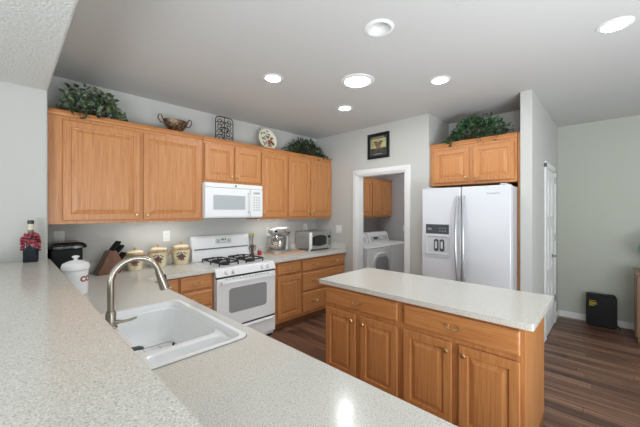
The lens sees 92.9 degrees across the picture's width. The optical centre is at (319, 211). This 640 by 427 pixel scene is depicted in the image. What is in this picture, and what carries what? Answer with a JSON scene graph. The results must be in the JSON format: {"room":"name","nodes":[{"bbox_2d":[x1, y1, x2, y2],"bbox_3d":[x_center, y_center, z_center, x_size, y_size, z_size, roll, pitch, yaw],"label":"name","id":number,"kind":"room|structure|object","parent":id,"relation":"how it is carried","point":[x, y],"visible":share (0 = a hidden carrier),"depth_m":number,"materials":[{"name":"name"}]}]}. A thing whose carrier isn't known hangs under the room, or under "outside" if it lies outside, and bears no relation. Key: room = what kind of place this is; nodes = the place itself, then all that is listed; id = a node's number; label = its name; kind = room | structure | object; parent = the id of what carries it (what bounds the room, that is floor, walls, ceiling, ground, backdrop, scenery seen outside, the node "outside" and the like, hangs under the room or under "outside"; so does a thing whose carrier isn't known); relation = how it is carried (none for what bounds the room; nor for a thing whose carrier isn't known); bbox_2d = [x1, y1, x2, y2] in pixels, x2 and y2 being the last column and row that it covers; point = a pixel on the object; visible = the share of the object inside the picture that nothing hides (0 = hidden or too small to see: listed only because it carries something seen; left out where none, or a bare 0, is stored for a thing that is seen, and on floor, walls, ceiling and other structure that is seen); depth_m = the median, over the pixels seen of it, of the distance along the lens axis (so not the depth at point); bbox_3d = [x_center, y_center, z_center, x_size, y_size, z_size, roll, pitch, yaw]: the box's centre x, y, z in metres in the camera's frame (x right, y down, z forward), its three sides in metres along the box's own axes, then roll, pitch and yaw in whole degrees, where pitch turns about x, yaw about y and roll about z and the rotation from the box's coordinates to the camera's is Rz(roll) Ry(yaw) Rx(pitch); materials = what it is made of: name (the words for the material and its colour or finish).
{"room":"kitchen","nodes":[
{"label":"kitchen","id":0,"kind":"room"},
{"bbox_2d":[0,81,47,262],"bbox_3d":[-3.462,0.141,1.283,0.419,2.698,3.425,0,0,44],"label":"wall","id":1,"kind":"structure","parent":0,"point":[23,109],"depth_m":2.26,"materials":[{"name":"grey paint"}]},
{"bbox_2d":[48,76,378,262],"bbox_3d":[-0.873,0.141,4.326,0.106,2.698,6.200,0,0,44],"label":"wall","id":2,"kind":"structure","parent":0,"point":[98,237],"depth_m":3.40,"materials":[{"name":"grey paint"}]},
{"bbox_2d":[54,231,64,240],"bbox_3d":[-2.344,0.235,2.733,0.008,0.118,0.075,0,0,44],"label":"wall outlet","id":3,"kind":"object","parent":2,"relation":"attached to","point":[58,235],"visible":0.7,"depth_m":2.73,"materials":[{"name":"white plastic"}]},
{"bbox_2d":[48,107,203,223],"bbox_3d":[-1.839,-0.361,2.988,0.377,0.932,1.279,0,0,44],"label":"upper cabinet","id":4,"kind":"object","parent":2,"relation":"attached to","point":[107,170],"visible":0.9,"depth_m":2.77,"materials":[{"name":"brown wood"}]},
{"bbox_2d":[53,83,127,121],"bbox_3d":[-2.049,-0.958,2.735,0.410,0.385,0.584,0,0,44],"label":"trailing plant","id":5,"kind":"object","parent":4,"relation":"on","point":[83,104],"visible":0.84,"depth_m":2.70,"materials":[{"name":"green plant"}]},
{"bbox_2d":[157,113,191,131],"bbox_3d":[-1.558,-0.925,3.278,0.297,0.195,0.215,0,0,-10],"label":"footed bowl","id":6,"kind":"object","parent":4,"relation":"on","point":[170,123],"visible":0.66,"depth_m":3.21,"materials":[{"name":"brown metal"}]},
{"bbox_2d":[88,255,173,273],"bbox_3d":[-1.965,0.538,3.113,0.019,0.100,1.247,0,0,44],"label":"backsplash","id":7,"kind":"structure","parent":2,"relation":"attached to","point":[170,260],"depth_m":3.09,"materials":[{"name":"stone"}]},
{"bbox_2d":[163,231,169,241],"bbox_3d":[-1.710,0.275,3.388,0.008,0.118,0.075,0,0,44],"label":"wall outlet","id":8,"kind":"object","parent":2,"relation":"attached to","point":[166,234],"visible":1,"depth_m":3.38,"materials":[{"name":"white plastic"}]},
{"bbox_2d":[203,136,261,185],"bbox_3d":[-1.128,-0.576,3.721,0.377,0.502,0.751,0,0,44],"label":"upper cabinet","id":9,"kind":"object","parent":2,"relation":"attached to","point":[224,161],"visible":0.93,"depth_m":3.57,"materials":[{"name":"brown wood"}]},
{"bbox_2d":[215,116,232,140],"bbox_3d":[-1.194,-0.991,3.747,0.080,0.328,0.243,0,0,44],"label":"scroll panel","id":10,"kind":"object","parent":9,"relation":"on","point":[221,121],"visible":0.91,"depth_m":3.72,"materials":[{"name":"black metal"}]},
{"bbox_2d":[202,182,261,218],"bbox_3d":[-1.112,-0.119,3.692,0.439,0.406,0.755,0,0,44],"label":"microwave","id":11,"kind":"object","parent":9,"relation":"attached to","point":[219,200],"visible":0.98,"depth_m":3.52,"materials":[{"name":"white plastic"}]},
{"bbox_2d":[246,147,288,219],"bbox_3d":[-0.711,-0.361,4.152,0.377,0.932,0.441,0,0,44],"label":"upper cabinet","id":12,"kind":"object","parent":2,"relation":"attached to","point":[273,162],"visible":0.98,"depth_m":4.02,"materials":[{"name":"brown wood"}]},
{"bbox_2d":[259,129,276,148],"bbox_3d":[-0.726,-0.984,4.184,0.122,0.308,0.296,0,0,44],"label":"plate","id":13,"kind":"object","parent":12,"relation":"on","point":[267,138],"visible":0.89,"depth_m":4.18,"materials":[{"name":"beige ceramic"}]},
{"bbox_2d":[249,243,300,253],"bbox_3d":[-0.534,0.538,4.590,0.019,0.100,1.341,0,0,44],"label":"backsplash","id":14,"kind":"structure","parent":2,"relation":"attached to","point":[266,248],"depth_m":4.33,"materials":[{"name":"stone"}]},
{"bbox_2d":[303,223,307,230],"bbox_3d":[-0.226,0.255,4.897,0.040,0.118,0.075,0,0,44],"label":"wall outlet","id":15,"kind":"object","parent":2,"relation":"attached to","point":[305,228],"visible":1,"depth_m":4.89,"materials":[{"name":"white plastic"}]},
{"bbox_2d":[287,152,332,218],"bbox_3d":[-0.240,-0.361,4.638,0.377,0.932,0.907,0,0,44],"label":"upper cabinet","id":16,"kind":"object","parent":2,"relation":"attached to","point":[308,178],"visible":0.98,"depth_m":4.48,"materials":[{"name":"brown wood"}]},
{"bbox_2d":[281,138,327,160],"bbox_3d":[-0.216,-0.947,4.630,0.422,0.376,0.927,0,0,44],"label":"trailing plant","id":17,"kind":"object","parent":16,"relation":"on","point":[312,149],"visible":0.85,"depth_m":4.61,"materials":[{"name":"green plant"}]},
{"bbox_2d":[363,177,371,217],"bbox_3d":[0.612,-0.256,5.513,0.371,0.742,0.709,0,0,44],"label":"laundry cabinet","id":18,"kind":"object","parent":2,"relation":"attached to","point":[366,180],"visible":0.29,"depth_m":5.55,"materials":[{"name":"brown wood"}]},
{"bbox_2d":[371,178,392,217],"bbox_3d":[1.110,-0.256,6.028,0.371,0.742,0.719,0,0,44],"label":"laundry cabinet","id":19,"kind":"object","parent":2,"relation":"attached to","point":[381,189],"visible":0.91,"depth_m":5.88,"materials":[{"name":"brown wood"}]},
{"bbox_2d":[53,0,639,138],"bbox_3d":[0.731,-1.218,0.963,7.090,0.020,8.800,0,0,44],"label":"ceiling","id":20,"kind":"structure","parent":0,"point":[214,57],"depth_m":2.36,"materials":[{"name":"grey paint"}]},
{"bbox_2d":[0,0,77,89],"bbox_3d":[0.015,-1.071,-0.150,6.569,0.272,0.645,0,0,44],"label":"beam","id":21,"kind":"structure","parent":20,"relation":"attached to","point":[33,33],"depth_m":1.64,"materials":[{"name":"white paint"}]},
{"bbox_2d":[263,73,282,82],"bbox_3d":[-0.426,-1.203,2.753,0.184,0.010,0.184,0,0,44],"label":"recessed light","id":22,"kind":"object","parent":20,"relation":"in","point":[273,78],"visible":1,"depth_m":2.74,"materials":[{"name":"white paint"}]},
{"bbox_2d":[337,105,352,110],"bbox_3d":[0.292,-1.203,3.551,0.184,0.010,0.184,0,0,44],"label":"recessed light","id":23,"kind":"object","parent":20,"relation":"in","point":[344,107],"visible":1,"depth_m":3.55,"materials":[{"name":"white paint"}]},
{"bbox_2d":[341,73,373,87],"bbox_3d":[0.347,-1.198,2.816,0.310,0.020,0.310,0,0,44],"label":"recessed light","id":24,"kind":"object","parent":20,"relation":"in","point":[359,80],"visible":1,"depth_m":2.78,"materials":[{"name":"white paint"}]},
{"bbox_2d":[364,19,393,36],"bbox_3d":[0.389,-1.264,2.003,0.196,0.131,0.196,0,0,44],"label":"recessed light","id":25,"kind":"object","parent":20,"relation":"in","point":[378,27],"visible":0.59,"depth_m":2.05,"materials":[{"name":"white paint"}]},
{"bbox_2d":[429,76,450,84],"bbox_3d":[1.103,-1.203,2.795,0.184,0.010,0.184,0,0,44],"label":"recessed light","id":26,"kind":"object","parent":20,"relation":"in","point":[437,80],"visible":1,"depth_m":2.79,"materials":[{"name":"white paint"}]},
{"bbox_2d":[454,0,473,6],"bbox_3d":[0.809,-1.206,1.590,0.270,0.003,0.310,0,0,44],"label":"ceiling vent","id":27,"kind":"object","parent":20,"relation":"in","point":[458,2],"visible":1,"depth_m":1.75,"materials":[{"name":"grey paint"}]},
{"bbox_2d":[596,16,634,33],"bbox_3d":[1.911,-1.203,1.970,0.184,0.010,0.184,0,0,44],"label":"recessed light","id":28,"kind":"object","parent":20,"relation":"in","point":[616,24],"visible":1,"depth_m":1.96,"materials":[{"name":"white paint"}]},
{"bbox_2d":[316,113,432,275],"bbox_3d":[0.682,0.141,4.463,1.947,2.697,0.120,0,0,44],"label":"wall","id":29,"kind":"structure","parent":0,"point":[411,139],"depth_m":4.34,"materials":[{"name":"grey paint"}]},
{"bbox_2d":[330,242,345,249],"bbox_3d":[0.163,0.538,4.865,0.637,0.100,0.019,0,0,44],"label":"backsplash","id":30,"kind":"structure","parent":29,"relation":"attached to","point":[334,245],"depth_m":4.73,"materials":[{"name":"stone"}]},
{"bbox_2d":[336,225,341,232],"bbox_3d":[0.292,0.275,4.750,0.118,0.118,0.010,0,0,44],"label":"light switch","id":31,"kind":"object","parent":29,"relation":"attached to","point":[338,227],"visible":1,"depth_m":4.74,"materials":[{"name":"white plastic"}]},
{"bbox_2d":[367,131,389,159],"bbox_3d":[0.810,-0.915,4.237,0.352,0.352,0.024,0,0,44],"label":"framed picture","id":32,"kind":"object","parent":29,"relation":"attached to","point":[378,144],"visible":1,"depth_m":4.23,"materials":[{"name":"black wood"}]},
{"bbox_2d":[370,134,386,156],"bbox_3d":[0.810,-0.915,4.237,0.278,0.278,0.006,0,0,44],"label":"print","id":33,"kind":"object","parent":32,"relation":"attached to","point":[378,142],"depth_m":4.23,"materials":[{"name":"multicoloured"}]},
{"bbox_2d":[353,164,410,273],"bbox_3d":[0.869,0.443,4.267,0.930,2.095,0.146,0,0,44],"label":"doorway","id":34,"kind":"structure","parent":29,"relation":"in","point":[401,169],"depth_m":4.34,"materials":[{"name":"white paint"}]},
{"bbox_2d":[430,132,517,187],"bbox_3d":[1.887,-0.560,3.641,0.921,0.500,0.629,0,0,44],"label":"upper cabinet","id":35,"kind":"object","parent":29,"relation":"attached to","point":[487,161],"visible":0.95,"depth_m":3.40,"materials":[{"name":"brown wood"}]},
{"bbox_2d":[442,111,513,146],"bbox_3d":[1.793,-0.953,3.528,0.815,0.426,0.480,0,0,44],"label":"trailing plant","id":36,"kind":"object","parent":35,"relation":"on","point":[471,134],"visible":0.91,"depth_m":3.49,"materials":[{"name":"green plant"}]},
{"bbox_2d":[433,116,448,187],"bbox_3d":[1.603,0.141,4.079,0.090,2.697,0.610,0,0,44],"label":"wall","id":37,"kind":"structure","parent":0,"point":[440,128],"depth_m":3.97,"materials":[{"name":"grey paint"}]},
{"bbox_2d":[268,313,639,426],"bbox_3d":[0.731,1.530,0.963,7.090,0.080,8.800,0,0,44],"label":"floor","id":38,"kind":"structure","parent":0,"point":[592,372],"depth_m":2.90,"materials":[{"name":"brown wood"}]},
{"bbox_2d":[155,278,177,292],"bbox_3d":[-1.622,1.058,3.014,0.652,0.864,0.211,0,0,44],"label":"base cabinet","id":39,"kind":"object","parent":38,"relation":"on","point":[173,283],"visible":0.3,"depth_m":2.85,"materials":[{"name":"brown wood"}]},
{"bbox_2d":[178,273,212,309],"bbox_3d":[-1.426,1.058,3.214,0.654,0.864,0.345,0,0,44],"label":"base cabinet","id":40,"kind":"object","parent":38,"relation":"on","point":[198,288],"visible":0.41,"depth_m":3.02,"materials":[{"name":"brown wood"}]},
{"bbox_2d":[189,233,275,335],"bbox_3d":[-1.014,0.892,3.591,0.707,1.195,0.768,0,0,44],"label":"range","id":41,"kind":"object","parent":38,"relation":"on","point":[243,282],"visible":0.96,"depth_m":3.48,"materials":[{"name":"white metal"}]},
{"bbox_2d":[196,257,274,277],"bbox_3d":[-1.030,0.641,3.607,0.651,0.092,0.760,0,0,44],"label":"cooktop","id":42,"kind":"object","parent":41,"relation":"in","point":[242,268],"depth_m":3.41,"materials":[{"name":"white metal"}]},
{"bbox_2d":[273,259,300,330],"bbox_3d":[-0.603,1.058,4.064,0.654,0.864,0.429,0,0,44],"label":"base cabinet","id":43,"kind":"object","parent":38,"relation":"on","point":[288,274],"visible":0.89,"depth_m":3.85,"materials":[{"name":"brown wood"}]},
{"bbox_2d":[297,253,343,321],"bbox_3d":[-0.139,1.058,4.544,0.654,0.864,0.901,0,0,44],"label":"base cabinet","id":44,"kind":"object","parent":38,"relation":"on","point":[313,293],"visible":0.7,"depth_m":4.21,"materials":[{"name":"brown wood"}]},
{"bbox_2d":[249,242,345,262],"bbox_3d":[-0.301,0.557,4.380,0.648,0.138,1.363,0,0,44],"label":"countertop","id":45,"kind":"structure","parent":44,"relation":"on","point":[336,248],"depth_m":4.26,"materials":[{"name":"stone"}]},
{"bbox_2d":[249,233,255,254],"bbox_3d":[-0.907,0.436,4.085,0.096,0.305,0.158,0,0,-10],"label":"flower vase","id":46,"kind":"object","parent":45,"relation":"on","point":[252,246],"visible":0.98,"depth_m":4.06,"materials":[{"name":"brown glass"}]},
{"bbox_2d":[263,249,305,255],"bbox_3d":[-0.504,0.581,4.345,0.330,0.014,0.540,0,0,44],"label":"cutting board","id":47,"kind":"object","parent":45,"relation":"on","point":[292,250],"visible":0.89,"depth_m":4.25,"materials":[{"name":"brown wood"}]},
{"bbox_2d":[268,227,290,252],"bbox_3d":[-0.549,0.395,4.300,0.264,0.357,0.378,0,0,44],"label":"stand mixer","id":48,"kind":"object","parent":47,"relation":"on","point":[276,243],"visible":1,"depth_m":4.23,"materials":[{"name":"silver metal"}]},
{"bbox_2d":[269,237,283,249],"bbox_3d":[-0.595,0.455,4.252,0.264,0.172,0.216,0,0,44],"label":"bowl","id":49,"kind":"object","parent":48,"relation":"on","point":[276,243],"depth_m":4.19,"materials":[{"name":"silver metal"}]},
{"bbox_2d":[296,230,330,250],"bbox_3d":[-0.084,0.451,4.758,0.378,0.275,0.471,0,0,44],"label":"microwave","id":50,"kind":"object","parent":45,"relation":"on","point":[315,239],"visible":1,"depth_m":4.62,"materials":[{"name":"silver metal"}]},
{"bbox_2d":[363,233,390,270],"bbox_3d":[0.771,0.935,5.268,0.696,1.070,0.690,0,0,44],"label":"dryer","id":51,"kind":"object","parent":38,"relation":"on","point":[378,256],"visible":0.35,"depth_m":5.02,"materials":[{"name":"white metal"}]},
{"bbox_2d":[363,231,403,272],"bbox_3d":[1.264,0.935,5.800,0.664,1.070,0.690,0,0,44],"label":"washing machine","id":52,"kind":"object","parent":38,"relation":"on","point":[375,237],"visible":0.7,"depth_m":5.59,"materials":[{"name":"white metal"}]},
{"bbox_2d":[326,285,543,426],"bbox_3d":[0.797,1.071,2.433,1.529,0.837,0.666,0,0,44],"label":"kitchen island","id":53,"kind":"object","parent":38,"relation":"on","point":[463,371],"visible":0.94,"depth_m":2.03,"materials":[{"name":"brown wood"}]},
{"bbox_2d":[319,267,553,331],"bbox_3d":[0.844,0.634,2.492,1.625,0.038,0.785,0,0,44],"label":"island countertop","id":54,"kind":"structure","parent":53,"relation":"on","point":[523,310],"depth_m":2.22,"materials":[{"name":"stone"}]},
{"bbox_2d":[422,183,517,289],"bbox_3d":[1.777,0.606,3.504,0.900,1.768,0.913,0,0,44],"label":"refrigerator","id":55,"kind":"object","parent":38,"relation":"on","point":[470,233],"visible":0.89,"depth_m":3.16,"materials":[{"name":"white metal"}]},
{"bbox_2d":[518,132,519,290],"bbox_3d":[2.247,0.340,3.325,0.026,2.300,0.593,0,0,44],"label":"panel","id":56,"kind":"object","parent":38,"relation":"on","point":[518,132],"visible":0.24,"depth_m":3.11,"materials":[{"name":"brown wood"}]},
{"bbox_2d":[586,292,620,329],"bbox_3d":[3.668,1.280,3.944,0.326,0.420,0.142,0,0,40],"label":"case","id":57,"kind":"object","parent":38,"relation":"on","point":[601,309],"visible":1,"depth_m":3.90,"materials":[{"name":"black plastic"}]},
{"bbox_2d":[633,267,639,341],"bbox_3d":[4.052,1.090,3.253,0.966,0.800,0.449,0,0,44],"label":"sideboard","id":58,"kind":"object","parent":38,"relation":"on","point":[636,270],"visible":1,"depth_m":3.45,"materials":[{"name":"brown wood"}]},
{"bbox_2d":[449,110,519,186],"bbox_3d":[2.149,0.141,3.905,0.936,2.697,0.100,0,0,44],"label":"wall","id":59,"kind":"structure","parent":0,"point":[513,117],"depth_m":3.71,"materials":[{"name":"grey paint"}]},
{"bbox_2d":[379,115,639,322],"bbox_3d":[3.792,0.141,4.050,6.989,2.697,0.106,0,0,44],"label":"wall","id":60,"kind":"structure","parent":0,"point":[599,161],"depth_m":4.07,"materials":[{"name":"grey paint"}]},
{"bbox_2d":[559,310,633,329],"bbox_3d":[4.838,1.448,2.960,3.969,0.085,0.013,0,0,44],"label":"baseboard","id":61,"kind":"structure","parent":60,"relation":"attached to","point":[628,325],"depth_m":4.17,"materials":[{"name":"white paint"}]},
{"bbox_2d":[520,90,557,311],"bbox_3d":[2.717,0.141,3.716,0.099,2.697,1.879,0,0,44],"label":"wall","id":62,"kind":"structure","parent":0,"point":[538,131],"depth_m":3.10,"materials":[{"name":"grey paint"}]},
{"bbox_2d":[544,161,556,340],"bbox_3d":[2.903,0.454,3.788,0.067,2.072,0.844,0,0,44],"label":"door","id":63,"kind":"structure","parent":62,"relation":"in","point":[550,255],"depth_m":3.73,"materials":[{"name":"white paint"}]},
{"bbox_3d":[-0.808,0.950,1.013,3.770,1.080,0.100,0,0,44],"label":"wall","id":64,"kind":"structure","parent":0,"visible":0},
{"bbox_2d":[0,259,202,426],"bbox_3d":[-0.965,0.390,0.849,3.768,0.040,0.597,0,0,44],"label":"bar","id":65,"kind":"object","parent":64,"relation":"on","point":[62,364],"visible":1,"depth_m":0.72,"materials":[{"name":"stone"}]},
{"bbox_2d":[20,220,41,262],"bbox_3d":[-2.118,0.217,2.227,0.096,0.305,0.117,0,0,44],"label":"bottle","id":66,"kind":"object","parent":65,"relation":"on","point":[30,242],"visible":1,"depth_m":2.21,"materials":[{"name":"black glass"}]},
{"bbox_3d":[0.162,1.058,0.627,1.739,0.864,0.651,0,0,44],"label":"cabinet","id":67,"kind":"object","parent":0,"visible":0},
{"bbox_2d":[83,255,457,426],"bbox_3d":[-0.477,0.557,1.654,4.188,0.138,1.272,0,0,44],"label":"countertop","id":68,"kind":"structure","parent":67,"relation":"on","point":[255,380],"depth_m":1.03,"materials":[{"name":"stone"}]},
{"bbox_2d":[48,240,86,271],"bbox_3d":[-2.162,0.423,2.593,0.346,0.331,0.245,0,0,44],"label":"bin","id":69,"kind":"object","parent":68,"relation":"on","point":[59,252],"visible":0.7,"depth_m":2.48,"materials":[{"name":"black plastic"}]},
{"bbox_2d":[60,255,89,294],"bbox_3d":[-1.730,0.450,2.152,0.164,0.277,0.164,0,0,44],"label":"coffee canister","id":70,"kind":"object","parent":68,"relation":"on","point":[76,271],"visible":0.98,"depth_m":2.11,"materials":[{"name":"white ceramic"}]},
{"bbox_2d":[93,241,126,275],"bbox_3d":[-1.996,0.436,2.896,0.123,0.304,0.247,0,0,37],"label":"knife block","id":71,"kind":"object","parent":68,"relation":"on","point":[111,257],"visible":0.95,"depth_m":2.86,"materials":[{"name":"brown wood"}]},
{"bbox_2d":[123,247,145,270],"bbox_3d":[-1.862,0.474,3.056,0.163,0.228,0.164,0,0,12],"label":"canister","id":72,"kind":"object","parent":68,"relation":"on","point":[136,265],"visible":0.71,"depth_m":3.00,"materials":[{"name":"beige ceramic"}]},
{"bbox_2d":[105,255,169,328],"bbox_3d":[-0.953,0.405,1.600,0.065,0.352,0.308,0,0,44],"label":"faucet","id":73,"kind":"object","parent":68,"relation":"on","point":[110,315],"visible":0.95,"depth_m":1.53,"materials":[{"name":"silver metal"}]},
{"bbox_2d":[147,244,169,267],"bbox_3d":[-1.710,0.467,3.214,0.172,0.242,0.176,0,0,12],"label":"canister","id":74,"kind":"object","parent":68,"relation":"on","point":[159,254],"visible":0.95,"depth_m":3.16,"materials":[{"name":"beige ceramic"}]},
{"bbox_2d":[101,300,246,369],"bbox_3d":[-0.814,0.690,1.544,0.866,0.216,0.519,0,0,44],"label":"sink","id":75,"kind":"object","parent":68,"relation":"in","point":[194,331],"visible":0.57,"depth_m":1.77,"materials":[{"name":"white ceramic"}]},
{"bbox_2d":[131,346,143,350],"bbox_3d":[-0.754,0.561,1.212,0.035,0.040,0.092,0,0,44],"label":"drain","id":76,"kind":"object","parent":75,"relation":"on","point":[135,348],"visible":0.22,"depth_m":1.23,"materials":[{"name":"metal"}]},
{"bbox_2d":[138,341,176,351],"bbox_3d":[-0.850,0.788,1.631,0.375,0.018,0.245,0,0,44],"label":"rack","id":77,"kind":"object","parent":75,"relation":"in","point":[168,341],"visible":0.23,"depth_m":1.79,"materials":[{"name":"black metal"}]},
{"bbox_2d":[170,241,191,264],"bbox_3d":[-1.545,0.461,3.390,0.184,0.254,0.181,0,0,26],"label":"canister","id":78,"kind":"object","parent":68,"relation":"on","point":[181,253],"visible":1,"depth_m":3.33,"materials":[{"name":"beige ceramic"}]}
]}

